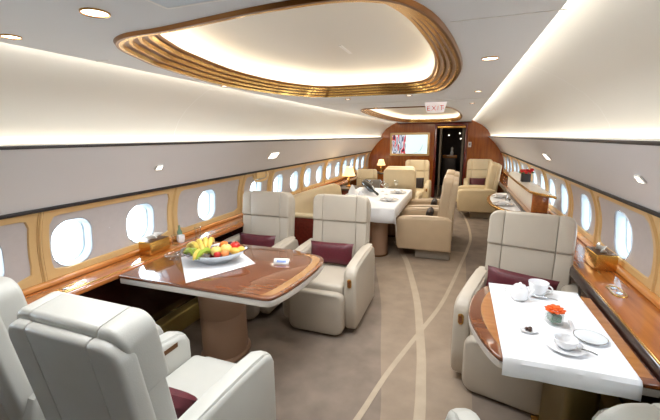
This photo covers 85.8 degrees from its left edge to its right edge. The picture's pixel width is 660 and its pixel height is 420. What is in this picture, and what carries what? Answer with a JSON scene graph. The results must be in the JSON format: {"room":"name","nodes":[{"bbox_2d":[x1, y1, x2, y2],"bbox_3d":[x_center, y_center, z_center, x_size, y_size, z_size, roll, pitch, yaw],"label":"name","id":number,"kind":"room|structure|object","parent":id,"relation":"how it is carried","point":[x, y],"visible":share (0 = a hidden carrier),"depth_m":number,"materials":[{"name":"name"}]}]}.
{"room":"aircraft cabin","nodes":[
{"label":"aircraft cabin","id":0,"kind":"room"},
{"bbox_2d":[0,42,395,321],"bbox_3d":[-0.407,-0.340,4.756,0.910,2.055,11.420,4,12,19],"label":"wall","id":1,"kind":"structure","parent":0,"point":[84,138],"depth_m":2.47,"materials":[{"name":"white plastic"}]},
{"bbox_2d":[0,246,4,276],"bbox_3d":[-1.960,0.315,1.929,0.154,0.327,0.277,4,12,19],"label":"window","id":2,"kind":"structure","parent":1,"relation":"in","point":[2,266],"depth_m":2.05,"materials":[{"name":"grey glass"}]},
{"bbox_2d":[51,217,92,265],"bbox_3d":[-1.780,0.212,2.422,0.154,0.327,0.277,4,12,19],"label":"window","id":3,"kind":"structure","parent":1,"relation":"in","point":[85,236],"depth_m":2.52,"materials":[{"name":"grey"}]},
{"bbox_2d":[57,281,86,291],"bbox_3d":[-1.625,0.481,2.237,0.075,0.008,0.170,4,12,19],"label":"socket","id":4,"kind":"object","parent":1,"relation":"attached to","point":[76,284],"visible":0.96,"depth_m":2.24,"materials":[{"name":"gold metal"}]},
{"bbox_2d":[126,203,154,242],"bbox_3d":[-1.592,0.104,2.936,0.154,0.327,0.277,4,12,19],"label":"window","id":5,"kind":"structure","parent":1,"relation":"in","point":[148,220],"depth_m":3.04,"materials":[{"name":"grey glass"}]},
{"bbox_2d":[155,296,199,332],"bbox_3d":[-0.637,0.570,5.020,0.110,0.165,11.390,4,12,19],"label":"wall panel","id":6,"kind":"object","parent":1,"relation":"attached to","point":[182,317],"depth_m":3.10,"materials":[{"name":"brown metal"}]},
{"bbox_2d":[22,168,376,303],"bbox_3d":[-0.708,-0.073,4.911,0.293,0.067,11.390,4,12,19],"label":"ledge","id":7,"kind":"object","parent":1,"relation":"attached to","point":[96,275],"depth_m":2.61,"materials":[{"name":"brown wood"}]},
{"bbox_2d":[138,232,169,255],"bbox_3d":[-1.430,0.267,2.892,0.130,0.158,0.200,4,12,19],"label":"tissue box","id":8,"kind":"object","parent":7,"relation":"on","point":[154,244],"visible":1,"depth_m":2.84,"materials":[{"name":"gold metal"}]},
{"bbox_2d":[176,234,184,242],"bbox_3d":[-1.336,0.256,3.181,0.072,0.060,0.072,4,12,19],"label":"cup","id":9,"kind":"object","parent":7,"relation":"on","point":[180,238],"visible":1,"depth_m":3.16,"materials":[{"name":"white ceramic"}]},
{"bbox_2d":[198,189,215,220],"bbox_3d":[-1.313,-0.056,3.698,0.154,0.327,0.277,4,12,19],"label":"window","id":10,"kind":"structure","parent":1,"relation":"in","point":[210,194],"depth_m":3.81,"materials":[{"name":"grey glass"}]},
{"bbox_2d":[250,179,261,190],"bbox_3d":[-0.990,-0.240,4.578,0.154,0.327,0.277,4,12,19],"label":"window","id":11,"kind":"structure","parent":1,"relation":"in","point":[257,186],"depth_m":4.68,"materials":[{"name":"grey glass"}]},
{"bbox_2d":[252,171,268,181],"bbox_3d":[-0.881,-0.429,4.498,0.051,0.144,0.371,4,12,19],"label":"handle","id":12,"kind":"object","parent":1,"relation":"attached to","point":[258,175],"visible":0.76,"depth_m":4.47,"materials":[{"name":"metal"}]},
{"bbox_2d":[267,152,279,158],"bbox_3d":[-0.710,-0.686,4.458,0.068,0.078,0.228,4,12,19],"label":"light","id":13,"kind":"object","parent":1,"relation":"attached to","point":[273,154],"visible":1,"depth_m":4.44,"materials":[{"name":"white plastic"}]},
{"bbox_2d":[273,174,282,191],"bbox_3d":[-0.785,-0.358,5.140,0.154,0.327,0.277,4,12,19],"label":"window","id":14,"kind":"structure","parent":1,"relation":"in","point":[278,180],"depth_m":5.25,"materials":[{"name":"grey glass"}]},
{"bbox_2d":[290,171,297,190],"bbox_3d":[-0.602,-0.463,5.637,0.154,0.327,0.277,4,12,19],"label":"window","id":15,"kind":"structure","parent":1,"relation":"in","point":[294,177],"depth_m":5.75,"materials":[{"name":"grey glass"}]},
{"bbox_2d":[304,168,310,186],"bbox_3d":[-0.424,-0.565,6.126,0.154,0.327,0.277,4,12,19],"label":"window","id":16,"kind":"structure","parent":1,"relation":"in","point":[307,176],"depth_m":6.24,"materials":[{"name":"grey glass"}]},
{"bbox_2d":[316,165,321,182],"bbox_3d":[-0.241,-0.670,6.623,0.154,0.327,0.277,4,12,19],"label":"window","id":17,"kind":"structure","parent":1,"relation":"in","point":[319,170],"depth_m":6.74,"materials":[{"name":"grey glass"}]},
{"bbox_2d":[326,163,331,179],"bbox_3d":[-0.063,-0.772,7.112,0.154,0.327,0.277,4,12,19],"label":"window","id":18,"kind":"structure","parent":1,"relation":"in","point":[328,170],"depth_m":7.22,"materials":[{"name":"grey glass"}]},
{"bbox_2d":[335,161,339,176],"bbox_3d":[0.120,-0.877,7.609,0.154,0.327,0.277,4,12,19],"label":"window","id":19,"kind":"structure","parent":1,"relation":"in","point":[337,167],"depth_m":7.72,"materials":[{"name":"grey glass"}]},
{"bbox_2d":[0,0,568,122],"bbox_3d":[0.825,-1.295,4.093,1.860,0.192,11.400,4,12,19],"label":"ceiling","id":20,"kind":"structure","parent":0,"point":[372,54],"depth_m":1.71,"materials":[{"name":"white paint"}]},
{"bbox_2d":[0,34,21,39],"bbox_3d":[-1.094,-0.594,1.218,0.058,0.005,0.058,4,12,19],"label":"recessed light","id":21,"kind":"object","parent":20,"relation":"in","point":[7,36],"visible":1,"depth_m":1.22,"materials":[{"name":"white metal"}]},
{"bbox_2d":[79,7,110,17],"bbox_3d":[-0.660,-0.553,0.997,0.076,0.005,0.076,4,12,19],"label":"recessed light","id":22,"kind":"object","parent":20,"relation":"in","point":[90,12],"visible":1,"depth_m":0.99,"materials":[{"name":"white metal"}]},
{"bbox_2d":[146,0,223,8],"bbox_3d":[-0.364,-0.515,0.803,0.262,0.007,0.262,4,12,19],"label":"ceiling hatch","id":23,"kind":"object","parent":20,"relation":"attached to","point":[167,3],"visible":1,"depth_m":0.92,"materials":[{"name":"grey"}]},
{"bbox_2d":[425,102,446,112],"bbox_3d":[1.130,-1.098,3.804,0.230,0.105,0.021,4,12,19],"label":"exit sign","id":24,"kind":"object","parent":20,"relation":"hanging from","point":[435,107],"visible":1,"depth_m":3.80,"materials":[{"name":"white plastic"}]},
{"bbox_2d":[481,56,498,60],"bbox_3d":[0.741,-0.701,1.644,0.076,0.005,0.076,4,12,19],"label":"recessed light","id":25,"kind":"object","parent":20,"relation":"in","point":[490,58],"visible":1,"depth_m":1.64,"materials":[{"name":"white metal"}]},
{"bbox_2d":[181,185,538,419],"bbox_3d":[1.343,0.454,5.899,3.600,0.003,14.400,4,12,19],"label":"floor","id":26,"kind":"structure","parent":0,"point":[395,364],"depth_m":2.79,"materials":[{"name":"beige carpet"}]},
{"bbox_2d":[0,276,163,419],"bbox_3d":[-1.404,0.747,1.887,0.649,1.104,0.870,4,12,19],"label":"armchair","id":27,"kind":"object","parent":26,"relation":"on","point":[18,401],"visible":0.19,"depth_m":1.44,"materials":[{"name":"beige leather"}]},
{"bbox_2d":[8,291,275,419],"bbox_3d":[-0.710,0.797,1.610,0.649,1.104,0.870,4,12,21],"label":"armchair","id":28,"kind":"object","parent":26,"relation":"on","point":[81,358],"visible":1,"depth_m":1.19,"materials":[{"name":"beige leather"}]},
{"bbox_2d":[169,387,197,418],"bbox_3d":[-0.705,0.843,1.521,0.400,0.204,0.121,4,12,19],"label":"lumbar cushion","id":29,"kind":"object","parent":28,"relation":"on","point":[182,400],"visible":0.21,"depth_m":1.43,"materials":[{"name":"red fabric"}]},
{"bbox_2d":[166,355,234,398],"bbox_3d":[-0.683,0.945,1.708,0.432,0.148,0.600,4,12,21],"label":"seat cushion","id":30,"kind":"object","parent":28,"relation":"on","point":[194,375],"depth_m":1.85,"materials":[{"name":"beige leather"}]},
{"bbox_2d":[118,241,323,362],"bbox_3d":[-0.711,0.755,2.714,1.254,0.732,0.892,4,12,19],"label":"table","id":31,"kind":"object","parent":26,"relation":"on","point":[223,298],"visible":0.94,"depth_m":2.52,"materials":[{"name":"brown wood"}]},
{"bbox_2d":[181,254,255,282],"bbox_3d":[-0.858,0.395,2.648,0.505,0.002,0.562,-8,14,-30],"label":"napkin","id":32,"kind":"object","parent":31,"relation":"on","point":[193,271],"visible":0.59,"depth_m":2.55,"materials":[{"name":"white fabric"}]},
{"bbox_2d":[180,246,247,264],"bbox_3d":[-0.863,0.339,2.655,0.497,0.104,0.294,-1,12,0],"label":"fruit bowl","id":33,"kind":"object","parent":32,"relation":"on","point":[207,259],"visible":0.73,"depth_m":2.57,"materials":[{"name":"white ceramic"}]},
{"bbox_2d":[189,241,198,248],"bbox_3d":[-1.007,0.270,2.631,0.176,0.080,0.039,10,16,43],"label":"banana","id":34,"kind":"object","parent":33,"relation":"in","point":[194,244],"visible":0.7,"depth_m":2.60,"materials":[{"name":"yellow food"}]},
{"bbox_2d":[195,247,210,259],"bbox_3d":[-0.904,0.311,2.575,0.039,0.080,0.176,6,14,31],"label":"banana","id":35,"kind":"object","parent":33,"relation":"in","point":[206,249],"visible":0.78,"depth_m":2.54,"materials":[{"name":"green food"}]},
{"bbox_2d":[208,237,214,247],"bbox_3d":[-0.893,0.242,2.673,0.039,0.080,0.176,-2,12,-6],"label":"banana","id":36,"kind":"object","parent":33,"relation":"in","point":[211,240],"visible":0.98,"depth_m":2.63,"materials":[{"name":"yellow food"}]},
{"bbox_2d":[210,246,221,254],"bbox_3d":[-0.833,0.297,2.596,0.080,0.074,0.079,4,12,19],"label":"apple","id":37,"kind":"object","parent":33,"relation":"in","point":[214,249],"visible":0.65,"depth_m":2.57,"materials":[{"name":"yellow food"}]},
{"bbox_2d":[221,243,231,252],"bbox_3d":[-0.768,0.283,2.624,0.084,0.078,0.083,4,12,19],"label":"apple","id":38,"kind":"object","parent":33,"relation":"in","point":[226,246],"visible":0.7,"depth_m":2.60,"materials":[{"name":"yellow food"}]},
{"bbox_2d":[230,247,240,253],"bbox_3d":[-0.698,0.302,2.610,0.087,0.047,0.059,4,12,19],"label":"mango","id":39,"kind":"object","parent":33,"relation":"in","point":[234,250],"visible":0.77,"depth_m":2.59,"materials":[{"name":"yellow food"}]},
{"bbox_2d":[230,241,240,247],"bbox_3d":[-0.714,0.269,2.673,0.080,0.074,0.079,4,12,19],"label":"apple","id":40,"kind":"object","parent":33,"relation":"in","point":[233,244],"visible":0.54,"depth_m":2.65,"materials":[{"name":"brown food"}]},
{"bbox_2d":[273,258,289,264],"bbox_3d":[-0.357,0.377,2.634,0.116,0.035,0.064,1,12,5],"label":"card","id":41,"kind":"object","parent":31,"relation":"on","point":[281,261],"visible":1,"depth_m":2.62,"materials":[{"name":"white paper"}]},
{"bbox_2d":[223,191,298,318],"bbox_3d":[-0.770,0.395,3.589,0.690,1.094,0.870,4,12,19],"label":"armchair","id":42,"kind":"object","parent":26,"relation":"on","point":[271,213],"visible":0.47,"depth_m":3.73,"materials":[{"name":"leather"}]},
{"bbox_2d":[239,232,275,246],"bbox_3d":[-0.755,0.352,3.655,0.430,0.205,0.118,4,12,19],"label":"lumbar cushion","id":43,"kind":"object","parent":42,"relation":"on","point":[247,239],"visible":0.57,"depth_m":3.61,"materials":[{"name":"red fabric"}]},
{"bbox_2d":[251,215,279,244],"bbox_3d":[-0.679,0.274,3.827,0.342,0.486,0.166,4,12,19],"label":"cushion","id":44,"kind":"object","parent":42,"relation":"on","point":[269,225],"depth_m":3.76,"materials":[{"name":"leather"}]},
{"bbox_2d":[293,183,341,245],"bbox_3d":[0.043,0.115,5.400,0.785,0.885,2.325,4,12,19],"label":"sofa","id":45,"kind":"object","parent":26,"relation":"on","point":[303,229],"visible":0.25,"depth_m":4.77,"materials":[{"name":"leather"}]},
{"bbox_2d":[283,194,374,334],"bbox_3d":[0.006,0.444,3.314,0.690,1.094,0.870,4,12,19],"label":"armchair","id":46,"kind":"object","parent":26,"relation":"on","point":[339,297],"visible":0.8,"depth_m":3.15,"materials":[{"name":"beige leather"}]},
{"bbox_2d":[305,263,346,294],"bbox_3d":[-0.016,0.617,3.283,0.460,0.146,0.600,4,12,19],"label":"seat cushion","id":47,"kind":"object","parent":46,"relation":"on","point":[331,279],"depth_m":3.04,"materials":[{"name":"leather"}]},
{"bbox_2d":[311,240,353,264],"bbox_3d":[0.012,0.410,3.387,0.430,0.205,0.118,3,12,18],"label":"lumbar cushion","id":48,"kind":"object","parent":46,"relation":"on","point":[334,253],"visible":0.85,"depth_m":3.33,"materials":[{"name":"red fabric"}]},
{"bbox_2d":[322,220,355,257],"bbox_3d":[0.098,0.323,3.552,0.342,0.486,0.166,4,12,19],"label":"cushion","id":49,"kind":"object","parent":46,"relation":"on","point":[333,231],"depth_m":3.49,"materials":[{"name":"leather"}]},
{"bbox_2d":[340,185,361,194],"bbox_3d":[0.341,-0.111,6.962,0.460,0.690,0.560,4,12,19],"label":"side table","id":50,"kind":"object","parent":26,"relation":"on","point":[344,190],"visible":0.18,"depth_m":6.69,"materials":[{"name":"brown wood"}]},
{"bbox_2d":[342,167,355,186],"bbox_3d":[0.368,-0.648,6.915,0.262,0.379,0.262,4,12,19],"label":"table lamp","id":51,"kind":"object","parent":50,"relation":"on","point":[348,171],"visible":0.98,"depth_m":6.82,"materials":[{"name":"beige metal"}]},
{"bbox_2d":[357,169,376,186],"bbox_3d":[0.816,-0.440,7.994,0.580,0.918,0.731,1,12,8],"label":"armchair","id":52,"kind":"object","parent":26,"relation":"on","point":[362,174],"visible":0.32,"depth_m":8.14,"materials":[{"name":"leather"}]},
{"bbox_2d":[365,179,380,187],"bbox_3d":[0.956,-0.533,7.939,0.360,0.312,0.142,1,12,8],"label":"throw cushion","id":53,"kind":"object","parent":52,"relation":"on","point":[376,183],"visible":0.52,"depth_m":7.89,"materials":[{"name":"grey fabric"}]},
{"bbox_2d":[377,171,383,187],"bbox_3d":[1.400,-0.688,9.709,0.460,0.690,0.460,4,12,19],"label":"side table","id":54,"kind":"object","parent":26,"relation":"on","point":[380,175],"visible":0.05,"depth_m":9.48,"materials":[{"name":"brown wood"}]},
{"bbox_2d":[377,159,384,171],"bbox_3d":[1.385,-1.195,9.608,0.238,0.343,0.238,4,12,19],"label":"table lamp","id":55,"kind":"object","parent":54,"relation":"on","point":[381,162],"visible":1,"depth_m":9.53,"materials":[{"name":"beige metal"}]},
{"bbox_2d":[369,213,399,256],"bbox_3d":[0.689,0.151,5.587,0.920,0.728,1.720,4,12,19],"label":"dining table","id":56,"kind":"object","parent":26,"relation":"on","point":[379,232],"visible":0.4,"depth_m":4.95,"materials":[{"name":"brown wood"}]},
{"bbox_2d":[345,187,411,233],"bbox_3d":[0.700,-0.030,5.521,0.983,0.374,1.804,4,12,19],"label":"tablecloth","id":57,"kind":"object","parent":56,"relation":"on","point":[382,211],"visible":0.58,"depth_m":4.93,"materials":[{"name":"white fabric"}]},
{"bbox_2d":[348,185,356,193],"bbox_3d":[0.359,-0.329,5.678,0.145,0.152,0.084,-1,12,-3],"label":"napkin","id":58,"kind":"object","parent":57,"relation":"on","point":[352,190],"visible":0.96,"depth_m":5.66,"materials":[{"name":"white fabric"}]},
{"bbox_2d":[361,180,378,195],"bbox_3d":[0.627,-0.358,5.679,0.207,0.204,0.489,-3,12,-10],"label":"wine bottle","id":59,"kind":"object","parent":57,"relation":"on","point":[369,188],"visible":0.99,"depth_m":5.71,"materials":[{"name":"black glass"}]},
{"bbox_2d":[380,196,398,200],"bbox_3d":[0.851,-0.161,5.104,0.270,0.045,0.270,4,12,19],"label":"place setting","id":60,"kind":"object","parent":57,"relation":"on","point":[388,198],"visible":1,"depth_m":5.09,"materials":[{"name":"white ceramic"}]},
{"bbox_2d":[384,166,421,215],"bbox_3d":[1.364,-0.287,6.729,0.690,1.119,0.810,4,12,19],"label":"armchair","id":61,"kind":"object","parent":26,"relation":"on","point":[404,177],"visible":0.27,"depth_m":6.31,"materials":[{"name":"leather"}]},
{"bbox_2d":[387,166,415,169],"bbox_3d":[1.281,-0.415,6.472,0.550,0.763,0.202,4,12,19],"label":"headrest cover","id":62,"kind":"object","parent":61,"relation":"on","point":[389,167],"depth_m":6.32,"materials":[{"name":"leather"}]},
{"bbox_2d":[405,160,430,198],"bbox_3d":[1.986,-0.601,8.286,0.690,1.094,0.870,4,12,19],"label":"armchair","id":63,"kind":"object","parent":26,"relation":"on","point":[422,167],"visible":0.48,"depth_m":8.39,"materials":[{"name":"leather"}]},
{"bbox_2d":[416,178,423,188],"bbox_3d":[2.044,-0.633,8.323,0.300,0.254,0.125,4,12,19],"label":"throw cushion","id":64,"kind":"object","parent":63,"relation":"on","point":[419,181],"visible":0.66,"depth_m":8.27,"materials":[{"name":"black fabric"}]},
{"bbox_2d":[416,188,423,194],"bbox_3d":[1.964,-0.427,8.254,0.460,0.146,0.600,4,12,19],"label":"seat cushion","id":65,"kind":"object","parent":63,"relation":"on","point":[417,189],"depth_m":8.00,"materials":[{"name":"leather"}]},
{"bbox_2d":[416,171,423,184],"bbox_3d":[2.078,-0.723,8.524,0.342,0.486,0.166,4,12,19],"label":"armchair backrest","id":66,"kind":"object","parent":63,"relation":"on","point":[419,174],"depth_m":8.44,"materials":[{"name":"leather"}]},
{"bbox_2d":[395,174,458,259],"bbox_3d":[1.357,0.069,4.999,0.810,1.119,0.690,4,12,19],"label":"armchair","id":67,"kind":"object","parent":26,"relation":"on","point":[430,237],"visible":1,"depth_m":4.71,"materials":[{"name":"beige leather"}]},
{"bbox_2d":[426,207,433,215],"bbox_3d":[1.395,0.076,4.987,0.113,0.197,0.360,4,12,19],"label":"throw cushion","id":68,"kind":"object","parent":67,"relation":"on","point":[430,211],"visible":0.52,"depth_m":4.85,"materials":[{"name":"black fabric"}]},
{"bbox_2d":[438,174,453,217],"bbox_3d":[1.581,-0.091,4.883,0.202,0.763,0.550,4,12,19],"label":"cushion","id":69,"kind":"object","parent":67,"relation":"on","point":[446,205],"depth_m":4.60,"materials":[{"name":"beige leather"}]},
{"bbox_2d":[404,169,459,233],"bbox_3d":[1.628,-0.083,5.725,0.810,1.119,0.690,4,12,19],"label":"armchair","id":70,"kind":"object","parent":26,"relation":"on","point":[415,202],"visible":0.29,"depth_m":5.66,"materials":[{"name":"beige leather"}]},
{"bbox_2d":[446,169,454,174],"bbox_3d":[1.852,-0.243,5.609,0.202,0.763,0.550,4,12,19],"label":"headrest cover","id":71,"kind":"object","parent":70,"relation":"on","point":[451,172],"depth_m":5.33,"materials":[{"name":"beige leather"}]},
{"bbox_2d":[442,154,456,184],"bbox_3d":[3.622,-1.137,10.809,0.400,1.080,0.340,4,12,19],"label":"console","id":72,"kind":"object","parent":26,"relation":"on","point":[449,161],"visible":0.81,"depth_m":10.62,"materials":[{"name":"black wood"}]},
{"bbox_2d":[463,159,492,184],"bbox_3d":[3.506,-0.629,8.342,0.690,1.094,0.870,4,12,19],"label":"armchair","id":73,"kind":"object","parent":26,"relation":"on","point":[476,168],"visible":0.35,"depth_m":8.52,"materials":[{"name":"beige leather"}]},
{"bbox_2d":[469,178,485,184],"bbox_3d":[3.491,-0.653,8.418,0.360,0.215,0.120,4,12,19],"label":"throw cushion","id":74,"kind":"object","parent":73,"relation":"on","point":[473,181],"visible":0.75,"depth_m":8.38,"materials":[{"name":"red fabric"}]},
{"bbox_2d":[471,170,486,181],"bbox_3d":[3.597,-0.750,8.580,0.342,0.486,0.166,4,12,19],"label":"cushion","id":75,"kind":"object","parent":73,"relation":"on","point":[474,173],"depth_m":8.53,"materials":[{"name":"leather"}]},
{"bbox_2d":[456,161,501,218],"bbox_3d":[3.035,-0.428,7.330,0.810,1.119,0.690,4,12,19],"label":"armchair","id":76,"kind":"object","parent":26,"relation":"on","point":[472,199],"visible":0.81,"depth_m":7.06,"materials":[{"name":"beige leather"}]},
{"bbox_2d":[484,161,497,189],"bbox_3d":[3.259,-0.589,7.215,0.202,0.763,0.550,4,12,19],"label":"cushion","id":77,"kind":"object","parent":76,"relation":"on","point":[491,183],"depth_m":6.94,"materials":[{"name":"leather"}]},
{"bbox_2d":[487,193,520,211],"bbox_3d":[2.496,0.216,5.210,0.400,0.716,1.600,4,12,19],"label":"table","id":78,"kind":"object","parent":26,"relation":"on","point":[488,197],"visible":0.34,"depth_m":4.86,"materials":[{"name":"brown wood"}]},
{"bbox_2d":[490,193,520,210],"bbox_3d":[2.488,-0.138,5.138,0.301,0.004,1.488,4,12,19],"label":"tablecloth","id":79,"kind":"object","parent":78,"relation":"on","point":[514,207],"visible":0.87,"depth_m":4.89,"materials":[{"name":"white fabric"}]},
{"bbox_2d":[491,194,505,197],"bbox_3d":[2.576,-0.212,5.362,0.270,0.045,0.270,4,12,19],"label":"place setting","id":80,"kind":"object","parent":79,"relation":"on","point":[496,195],"visible":0.91,"depth_m":5.35,"materials":[{"name":"white ceramic"}]},
{"bbox_2d":[492,201,513,205],"bbox_3d":[2.335,-0.092,4.792,0.270,0.045,0.270,4,12,19],"label":"place setting","id":81,"kind":"object","parent":79,"relation":"on","point":[500,203],"visible":1,"depth_m":4.77,"materials":[{"name":"white ceramic"}]},
{"bbox_2d":[451,210,580,414],"bbox_3d":[1.300,0.610,2.442,0.690,1.094,0.870,7,14,34],"label":"armchair","id":82,"kind":"object","parent":26,"relation":"on","point":[539,245],"visible":0.49,"depth_m":2.46,"materials":[{"name":"leather"}]},
{"bbox_2d":[486,265,559,289],"bbox_3d":[1.330,0.545,2.493,0.461,0.232,0.118,7,14,33],"label":"lumbar cushion","id":83,"kind":"object","parent":82,"relation":"on","point":[496,275],"visible":0.35,"depth_m":2.49,"materials":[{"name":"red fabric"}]},
{"bbox_2d":[500,245,555,279],"bbox_3d":[1.455,0.494,2.648,0.342,0.486,0.166,7,14,34],"label":"cushion","id":84,"kind":"object","parent":82,"relation":"on","point":[539,261],"depth_m":2.58,"materials":[{"name":"leather"}]},
{"bbox_2d":[445,403,659,419],"bbox_3d":[0.796,0.870,1.067,0.690,1.148,0.870,0,12,1],"label":"armchair","id":85,"kind":"object","parent":26,"relation":"on","point":[627,411],"visible":1,"depth_m":0.67,"materials":[{"name":"beige leather"}]},
{"bbox_2d":[468,286,659,419],"bbox_3d":[1.056,0.913,1.857,0.663,0.732,0.790,4,12,19],"label":"table","id":86,"kind":"object","parent":26,"relation":"on","point":[557,402],"visible":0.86,"depth_m":1.65,"materials":[{"name":"brown wood"}]},
{"bbox_2d":[489,283,642,401],"bbox_3d":[1.078,0.586,1.776,0.472,0.078,0.826,4,12,19],"label":"tablecloth","id":87,"kind":"object","parent":86,"relation":"on","point":[528,356],"visible":0.8,"depth_m":1.51,"materials":[{"name":"white fabric"}]},
{"bbox_2d":[504,282,534,300],"bbox_3d":[1.060,0.450,1.986,0.125,0.100,0.094,-1,12,-3],"label":"teapot","id":88,"kind":"object","parent":87,"relation":"on","point":[519,291],"visible":1,"depth_m":1.96,"materials":[{"name":"white ceramic"}]},
{"bbox_2d":[519,326,537,332],"bbox_3d":[0.930,0.558,1.665,0.082,0.020,0.061,1,12,8],"label":"dish","id":89,"kind":"object","parent":87,"relation":"on","point":[528,329],"visible":1,"depth_m":1.66,"materials":[{"name":"white ceramic"}]},
{"bbox_2d":[527,278,557,300],"bbox_3d":[1.211,0.452,2.032,0.185,0.075,0.150,10,16,42],"label":"coffee cup","id":90,"kind":"object","parent":87,"relation":"on","point":[540,286],"visible":0.88,"depth_m":2.02,"materials":[{"name":"white ceramic"}]},
{"bbox_2d":[544,304,565,324],"bbox_3d":[1.093,0.508,1.730,0.091,0.089,0.092,0,12,3],"label":"flower vase","id":91,"kind":"object","parent":87,"relation":"on","point":[553,317],"visible":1,"depth_m":1.71,"materials":[{"name":"clear glass"}]},
{"bbox_2d":[545,332,597,355],"bbox_3d":[1.018,0.573,1.527,0.161,0.045,0.156,0,12,1],"label":"saucer","id":92,"kind":"object","parent":87,"relation":"on","point":[564,343],"visible":1,"depth_m":1.52,"materials":[{"name":"white ceramic"}]},
{"bbox_2d":[553,332,578,349],"bbox_3d":[1.014,0.570,1.528,0.094,0.039,0.094,9,15,39],"label":"cup","id":93,"kind":"object","parent":92,"relation":"on","point":[561,341],"depth_m":1.53,"materials":[{"name":"white ceramic"}]},
{"bbox_2d":[568,320,574,335],"bbox_3d":[1.149,0.559,1.683,0.016,0.006,0.150,5,13,25],"label":"table knife","id":94,"kind":"object","parent":87,"relation":"on","point":[569,321],"visible":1,"depth_m":1.69,"materials":[{"name":"white metal"}]},
{"bbox_2d":[573,329,608,344],"bbox_3d":[1.171,0.574,1.597,0.132,0.012,0.132,4,12,19],"label":"glass plate","id":95,"kind":"object","parent":87,"relation":"on","point":[592,337],"visible":1,"depth_m":1.60,"materials":[{"name":"white"}]},
{"bbox_2d":[368,120,503,196],"bbox_3d":[2.744,-1.481,9.526,3.600,2.300,0.030,4,12,19],"label":"wall","id":96,"kind":"structure","parent":0,"point":[482,146],"depth_m":9.50,"materials":[{"name":"brown wood"}]},
{"bbox_2d":[390,132,429,155],"bbox_3d":[2.163,-1.789,9.662,1.060,0.620,0.042,4,12,19],"label":"television","id":97,"kind":"object","parent":96,"relation":"attached to","point":[401,144],"visible":1,"depth_m":9.65,"materials":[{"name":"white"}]},
{"bbox_2d":[432,123,467,196],"bbox_3d":[3.236,-1.329,9.607,0.820,1.960,0.520,4,12,19],"label":"door frame","id":98,"kind":"structure","parent":96,"relation":"in","point":[445,125],"depth_m":9.37,"materials":[{"name":"brown wood"}]},
{"bbox_2d":[435,128,465,184],"bbox_3d":[3.616,-1.662,10.609,1.600,2.200,2.570,4,12,19],"label":"wall","id":99,"kind":"structure","parent":0,"point":[454,140],"depth_m":11.77,"materials":[{"name":"black"}]},
{"bbox_2d":[473,0,659,403],"bbox_3d":[2.067,-0.186,3.882,0.910,2.055,11.420,4,12,19],"label":"wall","id":100,"kind":"structure","parent":0,"point":[585,95],"depth_m":1.90,"materials":[{"name":"white plastic"}]},
{"bbox_2d":[540,174,544,188],"bbox_3d":[2.901,-0.320,4.764,0.154,0.327,0.277,4,12,19],"label":"window","id":101,"kind":"structure","parent":100,"relation":"in","point":[542,181],"depth_m":4.88,"materials":[{"name":"grey glass"}]},
{"bbox_2d":[549,178,554,204],"bbox_3d":[2.722,-0.217,4.276,0.154,0.327,0.277,4,12,19],"label":"window","id":102,"kind":"structure","parent":100,"relation":"in","point":[551,183],"depth_m":4.39,"materials":[{"name":"grey glass"}]},
{"bbox_2d":[496,209,621,409],"bbox_3d":[2.309,0.754,3.980,0.110,0.165,11.390,4,12,19],"label":"baseboard","id":103,"kind":"structure","parent":100,"relation":"attached to","point":[606,401],"depth_m":2.01,"materials":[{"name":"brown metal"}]},
{"bbox_2d":[560,184,567,214],"bbox_3d":[2.540,-0.113,3.779,0.154,0.327,0.277,4,12,19],"label":"window","id":104,"kind":"structure","parent":100,"relation":"in","point":[564,195],"depth_m":3.90,"materials":[{"name":"grey glass"}]},
{"bbox_2d":[499,170,659,382],"bbox_3d":[2.344,0.120,3.834,0.343,0.073,11.390,4,12,19],"label":"ledge","id":105,"kind":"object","parent":100,"relation":"attached to","point":[636,317],"depth_m":1.96,"materials":[{"name":"brown wood"}]},
{"bbox_2d":[507,171,556,212],"bbox_3d":[2.820,-0.302,5.185,0.227,0.259,2.966,4,12,19],"label":"sideboard","id":106,"kind":"object","parent":105,"relation":"on","point":[534,197],"visible":0.97,"depth_m":4.44,"materials":[{"name":"wood"}]},
{"bbox_2d":[519,168,533,181],"bbox_3d":[2.756,-0.492,4.986,0.196,0.188,0.202,4,12,19],"label":"flower box","id":107,"kind":"object","parent":106,"relation":"on","point":[525,173],"visible":1,"depth_m":4.94,"materials":[{"name":"black plant"}]},
{"bbox_2d":[508,171,556,198],"bbox_3d":[2.814,-0.414,5.164,0.216,0.024,2.966,4,12,19],"label":"shelf","id":108,"kind":"object","parent":106,"relation":"attached to","point":[534,189],"depth_m":4.50,"materials":[{"name":"brown wood"}]},
{"bbox_2d":[584,243,618,271],"bbox_3d":[1.891,0.317,2.478,0.130,0.158,0.200,3,12,17],"label":"tissue box","id":109,"kind":"object","parent":105,"relation":"on","point":[599,257],"visible":1,"depth_m":2.41,"materials":[{"name":"gold metal"}]},
{"bbox_2d":[605,285,627,297],"bbox_3d":[1.685,0.477,2.088,0.075,0.008,0.170,4,12,19],"label":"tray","id":110,"kind":"object","parent":105,"relation":"on","point":[614,290],"visible":1,"depth_m":2.08,"materials":[{"name":"gold metal"}]},
{"bbox_2d":[580,193,591,230],"bbox_3d":[2.304,0.022,3.134,0.154,0.327,0.277,4,12,19],"label":"window","id":111,"kind":"structure","parent":100,"relation":"in","point":[586,214],"depth_m":3.25,"materials":[{"name":"grey glass"}]},
{"bbox_2d":[614,210,631,258],"bbox_3d":[2.042,0.172,2.420,0.154,0.327,0.277,4,12,19],"label":"window","id":112,"kind":"structure","parent":100,"relation":"in","point":[622,228],"depth_m":2.52,"materials":[{"name":"grey glass"}]},
{"bbox_2d":[634,175,646,183],"bbox_3d":[1.532,-0.152,1.752,0.037,0.041,0.060,4,12,19],"label":"light","id":113,"kind":"object","parent":100,"relation":"attached to","point":[639,178],"visible":1,"depth_m":1.73,"materials":[{"name":"white plastic"}]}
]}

